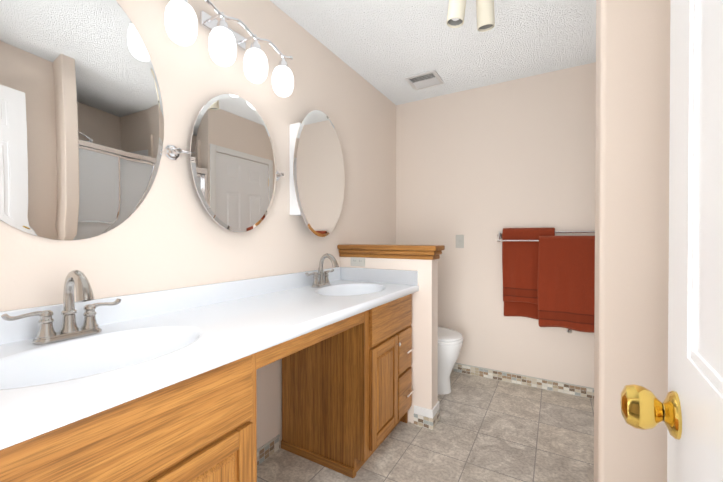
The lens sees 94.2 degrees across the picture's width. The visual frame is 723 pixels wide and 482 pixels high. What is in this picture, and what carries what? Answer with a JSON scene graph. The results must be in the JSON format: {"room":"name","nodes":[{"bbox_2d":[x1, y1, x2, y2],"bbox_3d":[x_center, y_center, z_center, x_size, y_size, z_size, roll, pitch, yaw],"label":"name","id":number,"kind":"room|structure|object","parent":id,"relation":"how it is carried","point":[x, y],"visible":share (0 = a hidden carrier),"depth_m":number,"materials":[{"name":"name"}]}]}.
{"room":"bathroom","nodes":[
{"label":"bathroom","id":0,"kind":"room"},
{"bbox_2d":[0,0,395,448],"bbox_3d":[-0.873,-0.064,1.269,0.120,2.440,4.840,0,1,30],"label":"wall","id":1,"kind":"structure","parent":0,"point":[170,232],"depth_m":1.59,"materials":[{"name":"beige paint"}]},
{"bbox_2d":[0,0,163,239],"bbox_3d":[-0.920,-0.442,1.051,0.006,0.880,0.600,0,1,30],"label":"mirror","id":2,"kind":"object","parent":1,"relation":"attached to","point":[81,127],"visible":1,"depth_m":1.06,"materials":[{"name":"clear glass"}]},
{"bbox_2d":[164,94,283,231],"bbox_3d":[-0.589,-0.356,1.576,0.058,0.631,0.632,0,1,30],"label":"mirror","id":3,"kind":"object","parent":1,"relation":"attached to","point":[236,175],"visible":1,"depth_m":1.53,"materials":[{"name":"clear glass"}]},
{"bbox_2d":[164,0,293,96],"bbox_3d":[-0.564,-0.866,1.506,0.169,0.249,0.682,0,1,30],"label":"sconce","id":4,"kind":"object","parent":1,"relation":"attached to","point":[225,41],"visible":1,"depth_m":1.41,"materials":[{"name":"white glass"}]},
{"bbox_2d":[257,435,279,465],"bbox_3d":[-0.616,1.116,1.592,0.010,0.077,0.640,0,1,30],"label":"baseboard","id":5,"kind":"structure","parent":1,"relation":"attached to","point":[273,445],"depth_m":1.79,"materials":[{"name":"tile"}]},
{"bbox_2d":[289,110,344,236],"bbox_3d":[-0.276,-0.410,2.088,0.084,0.770,0.515,0,1,30],"label":"medicine cabinet","id":6,"kind":"object","parent":1,"relation":"attached to","point":[317,175],"visible":1,"depth_m":2.02,"materials":[{"name":"silver metal"}]},
{"bbox_2d":[257,371,593,481],"bbox_3d":[0.239,1.191,0.634,2.690,0.060,4.840,0,1,30],"label":"floor","id":7,"kind":"structure","parent":0,"point":[488,430],"depth_m":1.89,"materials":[{"name":"tile"}]},
{"bbox_2d":[0,253,418,481],"bbox_3d":[-0.429,0.618,1.329,0.590,1.076,2.116,0,1,30],"label":"bathroom vanity","id":8,"kind":"object","parent":7,"relation":"on","point":[157,386],"visible":1,"depth_m":0.99,"materials":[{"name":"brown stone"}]},
{"bbox_2d":[1,270,120,344],"bbox_3d":[-0.814,0.182,0.960,0.153,0.199,0.277,0,1,30],"label":"faucet","id":9,"kind":"object","parent":8,"relation":"on","point":[69,333],"depth_m":0.97,"materials":[{"name":"silver metal"}]},
{"bbox_2d":[305,253,338,287],"bbox_3d":[-0.202,0.173,2.015,0.153,0.199,0.277,0,1,30],"label":"faucet","id":10,"kind":"object","parent":8,"relation":"on","point":[321,280],"depth_m":2.02,"materials":[{"name":"silver metal"}]},
{"bbox_2d":[340,257,437,422],"bbox_3d":[0.168,0.626,2.278,0.675,1.045,0.120,0,1,30],"label":"wall","id":11,"kind":"structure","parent":7,"relation":"on","point":[424,326],"depth_m":2.10,"materials":[{"name":"beige paint"}]},
{"bbox_2d":[351,257,364,265],"bbox_3d":[-0.027,0.138,2.311,0.115,0.070,0.009,0,1,30],"label":"electrical outlet plate","id":12,"kind":"object","parent":11,"relation":"attached to","point":[357,261],"visible":1,"depth_m":2.31,"materials":[{"name":"grey plastic"}]},
{"bbox_2d":[337,244,444,259],"bbox_3d":[0.183,0.070,2.265,0.710,0.087,0.190,0,1,30],"label":"wall cap","id":13,"kind":"object","parent":11,"relation":"on","point":[427,252],"visible":1,"depth_m":2.16,"materials":[{"name":"brown wood"}]},
{"bbox_2d":[414,401,439,423],"bbox_3d":[0.211,1.089,2.314,0.655,0.118,0.040,0,1,30],"label":"baseboard","id":14,"kind":"structure","parent":11,"relation":"attached to","point":[427,418],"depth_m":2.08,"materials":[{"name":"tile"}]},
{"bbox_2d":[438,326,462,394],"bbox_3d":[0.441,0.758,2.687,0.722,0.775,0.490,0,1,30],"label":"toilet","id":15,"kind":"object","parent":7,"relation":"on","point":[450,342],"visible":0.1,"depth_m":2.49,"materials":[{"name":"white ceramic"}]},
{"bbox_2d":[270,0,595,104],"bbox_3d":[0.239,-1.309,0.615,2.690,0.060,4.840,0,1,30],"label":"ceiling","id":16,"kind":"structure","parent":0,"point":[384,47],"depth_m":2.15,"materials":[{"name":"white paint"}]},
{"bbox_2d":[404,70,443,89],"bbox_3d":[0.507,-1.288,2.702,0.250,0.011,0.250,0,1,30],"label":"ceiling vent","id":17,"kind":"object","parent":16,"relation":"in","point":[427,79],"visible":0.98,"depth_m":2.69,"materials":[{"name":"white"}]},
{"bbox_2d":[446,0,494,31],"bbox_3d":[0.500,-1.137,1.555,0.205,0.295,0.187,0,1,30],"label":"ceiling spotlight","id":18,"kind":"object","parent":16,"relation":"attached to","point":[485,13],"visible":1,"depth_m":1.53,"materials":[{"name":"beige metal"}]},
{"bbox_2d":[396,62,595,387],"bbox_3d":[1.077,-0.076,2.867,1.890,2.440,0.120,0,1,30],"label":"wall","id":19,"kind":"structure","parent":0,"point":[479,168],"depth_m":2.77,"materials":[{"name":"beige paint"}]},
{"bbox_2d":[456,235,463,247],"bbox_3d":[0.852,0.003,2.918,0.070,0.115,0.016,0,1,30],"label":"switch plate","id":20,"kind":"object","parent":19,"relation":"attached to","point":[459,241],"visible":1,"depth_m":2.92,"materials":[{"name":"grey plastic"}]},
{"bbox_2d":[452,363,593,398],"bbox_3d":[1.044,1.106,2.820,1.650,0.077,0.010,0,1,30],"label":"baseboard","id":21,"kind":"structure","parent":19,"relation":"attached to","point":[583,391],"depth_m":2.66,"materials":[{"name":"tile"}]},
{"bbox_2d":[497,228,594,332],"bbox_3d":[1.392,0.275,2.519,0.729,0.752,0.168,0,1,30],"label":"towel rail","id":22,"kind":"object","parent":19,"relation":"attached to","point":[548,278],"visible":0.94,"depth_m":2.46,"materials":[{"name":"red fabric"}]},
{"bbox_2d":[594,0,670,481],"bbox_3d":[0.654,-0.059,0.728,0.236,2.440,0.115,0,1,30],"label":"wall","id":23,"kind":"structure","parent":0,"point":[632,138],"depth_m":0.71,"materials":[{"name":"beige paint"}]},
{"bbox_3d":[-0.284,-1.073,-0.063,0.778,0.400,0.120,0,1,30],"label":"wall","id":24,"kind":"structure","parent":0,"visible":0},
{"bbox_2d":[620,0,722,481],"bbox_3d":[0.261,0.142,0.146,0.151,2.030,0.772,0,1,30],"label":"door","id":25,"kind":"structure","parent":24,"relation":"in","point":[688,411],"depth_m":0.38,"materials":[{"name":"white paint"}]}
]}

